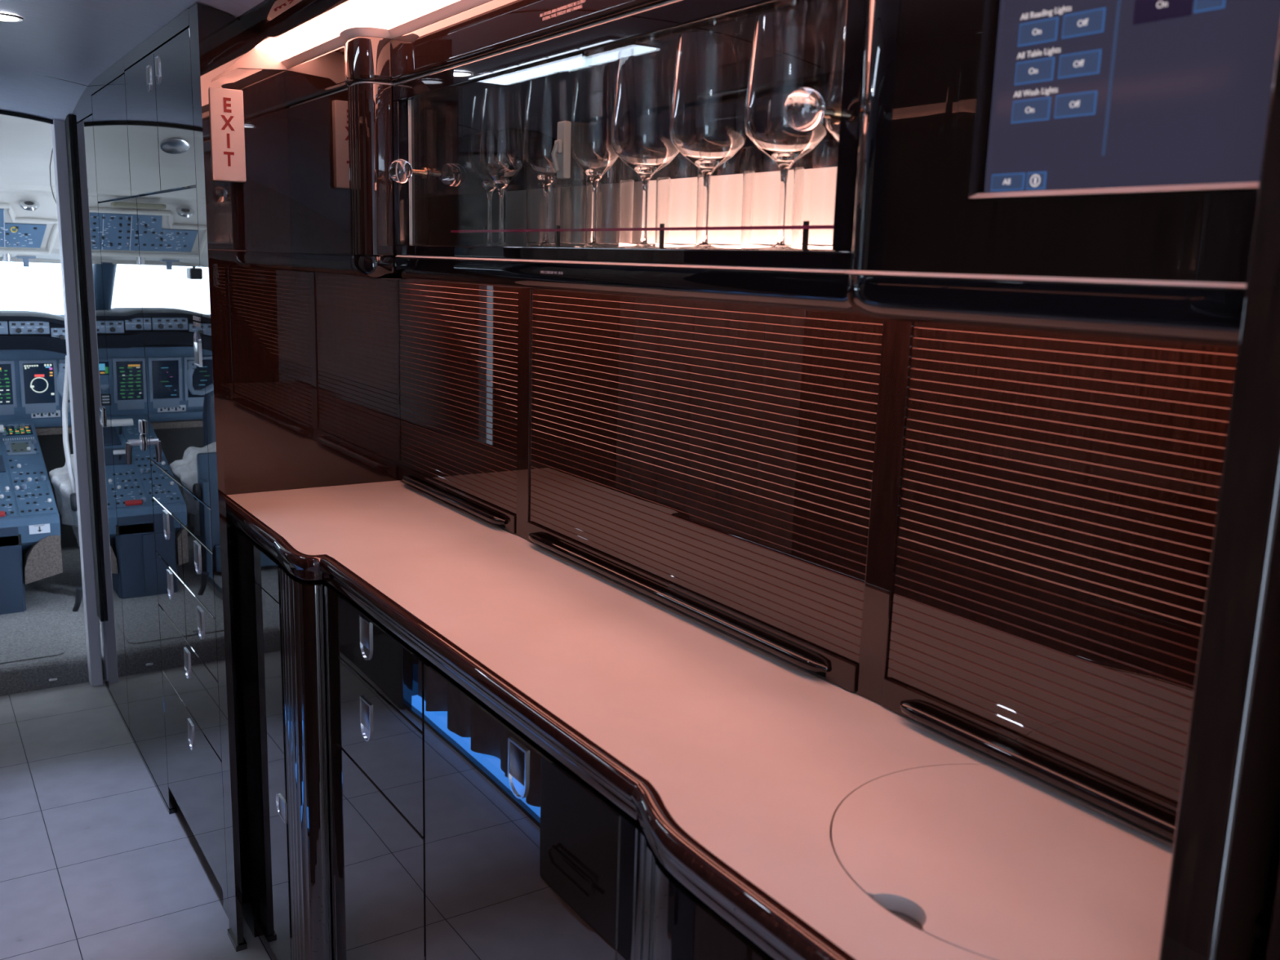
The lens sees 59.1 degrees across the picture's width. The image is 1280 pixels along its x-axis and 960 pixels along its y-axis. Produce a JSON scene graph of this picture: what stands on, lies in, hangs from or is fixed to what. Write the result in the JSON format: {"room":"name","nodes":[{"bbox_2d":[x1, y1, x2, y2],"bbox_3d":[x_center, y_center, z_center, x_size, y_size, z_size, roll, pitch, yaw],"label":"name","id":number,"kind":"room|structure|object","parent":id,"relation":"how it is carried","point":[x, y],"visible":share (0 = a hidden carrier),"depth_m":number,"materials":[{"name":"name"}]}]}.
{"room":"aircraft cabin","nodes":[
{"label":"aircraft cabin","id":0,"kind":"room"},
{"bbox_2d":[0,114,60,260],"bbox_3d":[-2.343,-0.817,3.941,2.100,0.795,1.420,-6,13,-33],"label":"ceiling","id":1,"kind":"structure","parent":0,"point":[26,145],"depth_m":3.89,"materials":[{"name":"white plastic"}]},
{"bbox_2d":[2,253,12,262],"bbox_3d":[-2.425,-0.859,4.329,0.032,0.044,0.032,-6,13,-33],"label":"light","id":2,"kind":"object","parent":1,"relation":"attached to","point":[6,257],"visible":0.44,"depth_m":4.32,"materials":[{"name":"silver metal"}]},
{"bbox_2d":[15,256,35,266],"bbox_3d":[-2.459,-0.880,4.522,0.070,0.054,0.060,-6,13,-33],"label":"sun visor arm","id":3,"kind":"object","parent":1,"relation":"attached to","point":[25,259],"visible":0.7,"depth_m":4.52,"materials":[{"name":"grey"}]},
{"bbox_2d":[0,203,58,254],"bbox_3d":[-2.491,-0.918,4.103,0.690,0.183,0.130,-6,13,-33],"label":"panel","id":4,"kind":"object","parent":1,"relation":"attached to","point":[15,234],"visible":1,"depth_m":4.24,"materials":[{"name":"white"}]},
{"bbox_2d":[18,200,39,210],"bbox_3d":[-2.243,-1.011,4.149,0.068,0.042,0.063,-6,13,-33],"label":"ceiling vent","id":5,"kind":"object","parent":1,"relation":"in","point":[24,204],"visible":1,"depth_m":4.14,"materials":[{"name":"silver metal"}]},
{"bbox_2d":[0,546,104,696],"bbox_3d":[-2.388,0.476,4.386,1.600,0.085,1.775,-6,13,-33],"label":"floor","id":6,"kind":"structure","parent":0,"point":[50,601],"depth_m":3.99,"materials":[{"name":"grey carpet"}]},
{"bbox_2d":[0,419,62,614],"bbox_3d":[-2.497,0.119,4.355,0.386,0.622,0.742,-6,13,-33],"label":"pedestal","id":7,"kind":"object","parent":6,"relation":"on","point":[30,545],"visible":1,"depth_m":4.17,"materials":[{"name":"blue"}]},
{"bbox_2d":[0,533,22,546],"bbox_3d":[-2.304,0.222,4.068,0.135,0.040,0.011,-6,13,-33],"label":"vent","id":8,"kind":"object","parent":7,"relation":"attached to","point":[6,540],"depth_m":4.08,"materials":[{"name":"black plastic"}]},
{"bbox_2d":[0,626,64,664],"bbox_3d":[-2.131,0.559,3.769,0.345,0.006,0.335,-6,13,-33],"label":"hatch","id":9,"kind":"object","parent":6,"relation":"on","point":[42,642],"visible":1,"depth_m":3.80,"materials":[{"name":"grey carpet"}]},
{"bbox_2d":[0,349,79,548],"bbox_3d":[-2.748,-0.099,4.670,1.700,0.884,0.140,-6,13,-33],"label":"panel","id":10,"kind":"object","parent":6,"relation":"on","point":[28,386],"visible":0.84,"depth_m":4.72,"materials":[{"name":"blue-grey painted metal"},{"name":"black plastic"},{"name":"display glass"}]},
{"bbox_2d":[0,310,66,354],"bbox_3d":[-2.758,-0.431,4.637,1.700,0.559,0.620,-6,13,-33],"label":"glareshield","id":11,"kind":"object","parent":10,"relation":"attached to","point":[19,329],"visible":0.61,"depth_m":4.48,"materials":[{"name":"black plastic"}]},
{"bbox_2d":[48,677,57,681],"bbox_3d":[-1.901,0.645,3.658,0.025,0.009,0.008,-6,13,-33],"label":"fastener","id":12,"kind":"object","parent":6,"relation":"attached to","point":[51,678],"visible":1,"depth_m":3.65,"materials":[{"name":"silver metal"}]},
{"bbox_2d":[57,363,69,399],"bbox_3d":[-2.270,-0.058,4.668,0.220,0.864,0.176,-6,13,-33],"label":"yoke","id":13,"kind":"object","parent":6,"relation":"on","point":[60,377],"visible":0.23,"depth_m":4.48,"materials":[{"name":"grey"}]},
{"bbox_2d":[48,355,100,622],"bbox_3d":[-1.994,-0.012,4.347,0.457,0.920,0.800,-6,13,-33],"label":"seat","id":14,"kind":"object","parent":6,"relation":"on","point":[63,479],"visible":0.21,"depth_m":4.33,"materials":[{"name":"grey"}]},
{"bbox_2d":[73,137,108,680],"bbox_3d":[-2.159,-0.228,3.285,2.100,1.900,0.060,-6,13,-33],"label":"wall","id":15,"kind":"structure","parent":0,"point":[102,624],"depth_m":3.70,"materials":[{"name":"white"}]},
{"bbox_2d":[0,110,53,124],"bbox_3d":[-1.937,-1.049,3.228,0.542,0.038,0.012,-6,13,-33],"label":"trim","id":16,"kind":"structure","parent":15,"relation":"attached to","point":[2,112],"depth_m":3.31,"materials":[{"name":"black"}]},
{"bbox_2d":[49,147,56,202],"bbox_3d":[-1.875,-0.991,3.619,0.030,0.220,0.282,-5,13,-30],"label":"trim","id":17,"kind":"structure","parent":15,"relation":"attached to","point":[52,148],"depth_m":3.63,"materials":[{"name":"black"}]},
{"bbox_2d":[51,118,102,686],"bbox_3d":[-1.762,-0.208,3.543,0.036,1.785,0.060,-6,13,-33],"label":"trim","id":18,"kind":"structure","parent":15,"relation":"attached to","point":[93,647],"depth_m":3.51,"materials":[{"name":"white"}]},
{"bbox_2d":[0,0,264,120],"bbox_3d":[-0.595,-0.392,0.856,2.100,0.582,5.690,-6,13,-33],"label":"ceiling","id":19,"kind":"structure","parent":0,"point":[74,41],"depth_m":2.48,"materials":[{"name":"white plastic"}]},
{"bbox_2d":[0,12,23,22],"bbox_3d":[-1.294,-0.937,2.283,0.086,0.005,0.086,-6,13,-33],"label":"recessed light","id":20,"kind":"object","parent":19,"relation":"in","point":[6,17],"visible":1,"depth_m":2.29,"materials":[{"name":"white plastic"}]},
{"bbox_2d":[239,0,351,37],"bbox_3d":[-0.181,-0.663,1.279,0.070,0.048,1.838,-6,13,-33],"label":"beam","id":21,"kind":"structure","parent":19,"relation":"attached to","point":[270,18],"depth_m":1.89,"materials":[{"name":"black paint"}]},
{"bbox_2d":[0,679,277,959],"bbox_3d":[-0.638,1.204,1.206,2.050,0.030,5.650,-6,13,-33],"label":"floor","id":22,"kind":"structure","parent":0,"point":[95,864],"depth_m":2.68,"materials":[{"name":"tile"}]},
{"bbox_2d":[71,57,177,814],"bbox_3d":[-1.256,-0.159,3.235,0.538,1.836,1.017,-6,13,-33],"label":"panel","id":23,"kind":"object","parent":22,"relation":"on","point":[108,209],"visible":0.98,"depth_m":3.00,"materials":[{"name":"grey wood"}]},
{"bbox_2d":[64,114,104,622],"bbox_3d":[-1.705,-0.315,3.473,0.012,1.545,0.079,-6,13,-33],"label":"trim","id":24,"kind":"structure","parent":23,"relation":"attached to","point":[68,120],"depth_m":3.44,"materials":[{"name":"black"}]},
{"bbox_2d":[123,8,227,898],"bbox_3d":[-0.813,-0.024,2.609,0.500,1.836,0.667,-6,13,-33],"label":"tall cabinet","id":25,"kind":"object","parent":22,"relation":"on","point":[158,74],"visible":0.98,"depth_m":2.40,"materials":[{"name":"brown wood"}]},
{"bbox_2d":[188,3,267,951],"bbox_3d":[-0.757,0.056,2.212,0.151,1.834,0.072,-6,13,-33],"label":"trim","id":26,"kind":"structure","parent":25,"relation":"attached to","point":[218,39],"depth_m":2.11,"materials":[{"name":"brown wood"}]},
{"bbox_2d":[226,518,333,959],"bbox_3d":[-0.554,0.538,2.262,0.395,0.880,0.562,-6,13,-33],"label":"base cabinet","id":27,"kind":"object","parent":22,"relation":"on","point":[277,616],"visible":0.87,"depth_m":2.05,"materials":[{"name":"brown wood"}]},
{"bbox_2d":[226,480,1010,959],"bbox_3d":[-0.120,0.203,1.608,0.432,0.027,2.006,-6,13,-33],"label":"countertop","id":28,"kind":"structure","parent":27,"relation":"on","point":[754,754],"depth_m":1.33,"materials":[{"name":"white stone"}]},
{"bbox_2d":[225,494,855,959],"bbox_3d":[-0.295,0.223,1.495,0.059,0.042,2.006,-6,13,-33],"label":"countertop edge","id":29,"kind":"object","parent":28,"relation":"attached to","point":[780,933],"visible":0.99,"depth_m":1.15,"materials":[{"name":"paint"}]},
{"bbox_2d":[397,279,915,705],"bbox_3d":[-0.109,-0.093,1.871,0.033,0.452,1.486,-6,13,-33],"label":"frame","id":30,"kind":"object","parent":28,"relation":"on","point":[897,337],"visible":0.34,"depth_m":1.28,"materials":[{"name":"brown wood"}]},
{"bbox_2d":[398,279,518,533],"bbox_3d":[-0.372,-0.169,2.236,0.044,0.444,0.558,-6,13,-33],"label":"roller shutter","id":31,"kind":"object","parent":30,"relation":"attached to","point":[459,341],"visible":0.94,"depth_m":2.20,"materials":[{"name":"brown wood"}]},
{"bbox_2d":[527,288,883,692],"bbox_3d":[0.035,-0.039,1.630,0.044,0.444,0.826,-6,13,-33],"label":"roller shutter","id":32,"kind":"object","parent":30,"relation":"attached to","point":[711,462],"visible":0.98,"depth_m":1.53,"materials":[{"name":"brown wood"}]},
{"bbox_2d":[882,321,1237,842],"bbox_3d":[0.428,0.086,1.044,0.044,0.444,0.514,-6,13,-33],"label":"roller shutter","id":33,"kind":"object","parent":30,"relation":"attached to","point":[1060,492],"visible":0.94,"depth_m":1.08,"materials":[{"name":"brown wood"}]},
{"bbox_2d":[830,836,922,931],"bbox_3d":[0.342,0.410,0.998,0.355,0.146,0.355,-6,13,-33],"label":"sink bowl","id":34,"kind":"object","parent":28,"relation":"in","point":[906,918],"visible":0.02,"depth_m":0.90,"materials":[{"name":"metal"}]},
{"bbox_2d":[831,764,1173,959],"bbox_3d":[0.346,0.331,0.983,0.350,0.014,0.352,-6,13,-33],"label":"cover","id":35,"kind":"object","parent":34,"relation":"on","point":[993,862],"visible":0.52,"depth_m":0.96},
{"bbox_2d":[324,583,430,959],"bbox_3d":[-0.272,0.622,1.872,0.361,0.880,0.417,-6,13,-33],"label":"base cabinet","id":36,"kind":"object","parent":22,"relation":"on","point":[375,695],"visible":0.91,"depth_m":1.73,"materials":[{"name":"brown wood"}]},
{"bbox_2d":[423,662,628,959],"bbox_3d":[-0.020,0.703,1.497,0.361,0.880,0.496,-6,13,-33],"label":"base cabinet","id":37,"kind":"object","parent":22,"relation":"on","point":[522,853],"visible":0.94,"depth_m":1.34,"materials":[{"name":"brown wood"}]},
{"bbox_2d":[617,814,775,959],"bbox_3d":[0.224,0.786,1.109,0.386,0.878,0.603,-6,13,-33],"label":"base cabinet","id":38,"kind":"object","parent":22,"relation":"on","point":[660,918],"visible":0.38,"depth_m":1.02,"materials":[{"name":"brown wood"}]},
{"bbox_2d":[208,68,399,905],"bbox_3d":[-0.676,0.014,2.425,0.494,1.840,0.002,-6,13,-33],"label":"wall","id":39,"kind":"structure","parent":0,"point":[308,362],"depth_m":2.33,"materials":[{"name":"brown wood"}]},
{"bbox_2d":[194,186,228,918],"bbox_3d":[-0.855,0.111,2.264,0.004,1.700,0.099,-6,13,-33],"label":"trim","id":40,"kind":"structure","parent":39,"relation":"attached to","point":[224,898],"depth_m":2.44,"materials":[{"name":"brown wood"}]},
{"bbox_2d":[208,86,246,182],"bbox_3d":[-0.798,-0.665,2.182,0.064,0.172,0.021,-6,13,-33],"label":"exit sign","id":41,"kind":"object","parent":39,"relation":"attached to","point":[226,113],"visible":0.91,"depth_m":2.17,"materials":[{"name":"white plastic"}]},
{"bbox_2d":[211,47,286,82],"bbox_3d":[-0.768,-0.774,2.189,0.200,0.150,0.005,-6,13,-33],"label":"trim","id":42,"kind":"structure","parent":39,"relation":"attached to","point":[255,58],"depth_m":2.19,"materials":[{"name":"beige"}]},
{"bbox_2d":[859,324,883,653],"bbox_3d":[0.055,-0.034,1.677,0.020,0.460,2.004,-6,13,-33],"label":"wall","id":43,"kind":"structure","parent":0,"point":[882,325],"depth_m":1.33,"materials":[{"name":"black"}]},
{"bbox_2d":[284,0,1245,348],"bbox_3d":[-0.035,-0.450,1.527,0.316,0.410,2.003,-6,13,-33],"label":"wall unit carcass","id":44,"kind":"structure","parent":43,"relation":"attached to","point":[1178,312],"depth_m":1.24,"materials":[{"name":"black paint"}]},
{"bbox_2d":[258,36,271,44],"bbox_3d":[-0.142,-0.659,1.409,0.140,0.035,2.007,-6,13,-33],"label":"trim","id":45,"kind":"structure","parent":44,"relation":"attached to","point":[268,37],"depth_m":2.12,"materials":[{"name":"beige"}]},
{"bbox_2d":[287,83,395,256],"bbox_3d":[-0.479,-0.565,2.151,0.261,0.291,0.455,-6,13,-33],"label":"upper cabinet","id":46,"kind":"object","parent":44,"relation":"attached to","point":[341,155],"visible":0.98,"depth_m":2.00,"materials":[{"name":"brown wood"}]},
{"bbox_2d":[254,0,459,58],"bbox_3d":[-0.158,-0.657,1.398,0.094,0.025,2.000,-6,13,-33],"label":"light","id":47,"kind":"object","parent":44,"relation":"attached to","point":[382,14],"visible":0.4,"depth_m":1.85,"materials":[{"name":"white plastic"}]},
{"bbox_2d":[280,0,490,68],"bbox_3d":[-0.135,-0.642,1.419,0.078,0.012,2.003,-6,13,-33],"label":"trim","id":48,"kind":"structure","parent":44,"relation":"attached to","point":[460,6],"depth_m":1.86,"materials":[{"name":"beige"}]},
{"bbox_2d":[389,0,866,270],"bbox_3d":[-0.038,-0.430,1.493,0.270,0.280,1.144,-6,13,-33],"label":"glass display cabinet","id":49,"kind":"object","parent":44,"relation":"attached to","point":[437,193],"depth_m":1.48,"materials":[{"name":"glass"}]},
{"bbox_2d":[467,94,496,245],"bbox_3d":[-0.234,-0.478,1.761,0.068,0.225,0.068,-6,13,-33],"label":"wine glass","id":50,"kind":"object","parent":49,"relation":"in","point":[489,185],"visible":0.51,"depth_m":1.74,"materials":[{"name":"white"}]},
{"bbox_2d":[478,88,524,246],"bbox_3d":[-0.207,-0.464,1.688,0.068,0.225,0.068,-6,13,-33],"label":"wine glass","id":51,"kind":"object","parent":49,"relation":"in","point":[500,155],"visible":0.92,"depth_m":1.66,"materials":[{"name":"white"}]},
{"bbox_2d":[526,169,554,245],"bbox_3d":[-0.141,-0.416,1.742,0.069,0.115,0.069,-6,13,-33],"label":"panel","id":52,"kind":"object","parent":49,"relation":"in","point":[535,188],"visible":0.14,"depth_m":1.71,"materials":[{"name":"clear glass"}]},
{"bbox_2d":[522,77,571,247],"bbox_3d":[-0.130,-0.440,1.580,0.068,0.225,0.068,-6,13,-33],"label":"wine glass","id":53,"kind":"object","parent":49,"relation":"in","point":[547,99],"visible":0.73,"depth_m":1.54,"materials":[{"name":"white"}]},
{"bbox_2d":[554,166,585,247],"bbox_3d":[-0.092,-0.400,1.669,0.069,0.115,0.069,-6,13,-33],"label":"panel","id":54,"kind":"object","parent":49,"relation":"in","point":[569,193],"visible":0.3,"depth_m":1.64,"materials":[{"name":"clear glass"}]},
{"bbox_2d":[570,64,618,247],"bbox_3d":[-0.058,-0.415,1.462,0.068,0.225,0.068,-6,13,-33],"label":"wine glass","id":55,"kind":"object","parent":49,"relation":"in","point":[594,85],"visible":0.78,"depth_m":1.43,"materials":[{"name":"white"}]},
{"bbox_2d":[585,164,619,247],"bbox_3d":[-0.043,-0.385,1.596,0.069,0.115,0.069,-6,13,-33],"label":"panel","id":56,"kind":"object","parent":49,"relation":"in","point":[607,193],"visible":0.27,"depth_m":1.57,"materials":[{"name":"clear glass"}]},
{"bbox_2d":[617,160,656,246],"bbox_3d":[0.005,-0.369,1.523,0.069,0.115,0.069,-6,13,-33],"label":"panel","id":57,"kind":"object","parent":49,"relation":"in","point":[630,185],"visible":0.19,"depth_m":1.50,"materials":[{"name":"clear glass"}]},
{"bbox_2d":[610,48,679,248],"bbox_3d":[0.008,-0.398,1.373,0.088,0.228,0.088,-6,13,-33],"label":"wine glass","id":58,"kind":"object","parent":49,"relation":"in","point":[640,136],"visible":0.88,"depth_m":1.33,"materials":[{"name":"clear glass"}]},
{"bbox_2d":[654,155,697,248],"bbox_3d":[0.054,-0.354,1.450,0.069,0.115,0.069,-6,13,-33],"label":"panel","id":59,"kind":"object","parent":49,"relation":"in","point":[676,182],"visible":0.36,"depth_m":1.42,"materials":[{"name":"clear glass"}]},
{"bbox_2d":[669,31,747,248],"bbox_3d":[0.076,-0.374,1.263,0.088,0.228,0.088,-6,13,-33],"label":"wine glass","id":60,"kind":"object","parent":49,"relation":"in","point":[707,127],"visible":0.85,"depth_m":1.22,"materials":[{"name":"clear glass"}]},
{"bbox_2d":[695,151,743,248],"bbox_3d":[0.103,-0.338,1.378,0.069,0.115,0.069,-6,13,-33],"label":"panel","id":61,"kind":"object","parent":49,"relation":"in","point":[726,185],"visible":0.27,"depth_m":1.35,"materials":[{"name":"clear glass"}]},
{"bbox_2d":[740,146,794,249],"bbox_3d":[0.152,-0.322,1.305,0.069,0.115,0.069,-6,13,-33],"label":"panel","id":62,"kind":"object","parent":49,"relation":"in","point":[761,190],"visible":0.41,"depth_m":1.28,"materials":[{"name":"clear glass"}]},
{"bbox_2d":[743,10,830,250],"bbox_3d":[0.150,-0.351,1.157,0.088,0.228,0.088,-6,13,-33],"label":"wine glass","id":63,"kind":"object","parent":49,"relation":"in","point":[790,52],"visible":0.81,"depth_m":1.12,"materials":[{"name":"clear glass"}]},
{"bbox_2d":[791,140,838,250],"bbox_3d":[0.201,-0.307,1.232,0.069,0.115,0.069,-6,13,-33],"label":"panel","id":64,"kind":"object","parent":49,"relation":"in","point":[815,173],"visible":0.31,"depth_m":1.20,"materials":[{"name":"clear glass"}]},
{"bbox_2d":[824,0,847,250],"bbox_3d":[0.220,-0.335,1.084,0.088,0.228,0.088,-6,13,-33],"label":"wine glass","id":65,"kind":"object","parent":49,"relation":"in","point":[833,94],"visible":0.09,"depth_m":1.06,"materials":[{"name":"clear glass"}]},
{"bbox_2d":[1158,25,1279,959],"bbox_3d":[0.482,0.355,0.792,0.387,1.860,0.034,-6,13,-33],"label":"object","id":66,"kind":"structure","parent":0,"point":[1224,869],"depth_m":0.63,"materials":[{"name":"brown wood"}]},
{"bbox_2d":[848,0,1258,283],"bbox_3d":[0.383,-0.297,0.874,0.251,0.280,0.423,-6,13,-33],"label":"cabinet door","id":67,"kind":"structure","parent":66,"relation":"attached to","point":[928,66],"depth_m":0.86,"materials":[{"name":"black paint"}]},
{"bbox_2d":[968,0,1279,198],"bbox_3d":[0.323,-0.303,0.749,0.016,0.221,0.231,-6,13,-33],"label":"screen","id":68,"kind":"object","parent":67,"relation":"attached to","point":[1090,96],"visible":1,"depth_m":0.76,"materials":[{"name":"blue glass"}]},
{"bbox_2d":[1266,870,1279,959],"bbox_3d":[0.906,0.539,-0.145,0.030,1.880,1.980,-6,13,-33],"label":"wall","id":69,"kind":"structure","parent":0,"point":[1273,948],"depth_m":0.63,"materials":[{"name":"brown wood"}]},
{"bbox_3d":[-2.957,-0.173,4.981,2.200,1.100,0.050,-6,13,-33],"label":"wall","id":70,"kind":"structure","parent":0,"visible":0},
{"bbox_2d":[0,257,60,263],"bbox_3d":[-2.821,-0.782,4.681,2.200,0.391,0.375,-6,13,-33],"label":"window frame","id":71,"kind":"structure","parent":70,"relation":"in","point":[14,259],"depth_m":4.66,"materials":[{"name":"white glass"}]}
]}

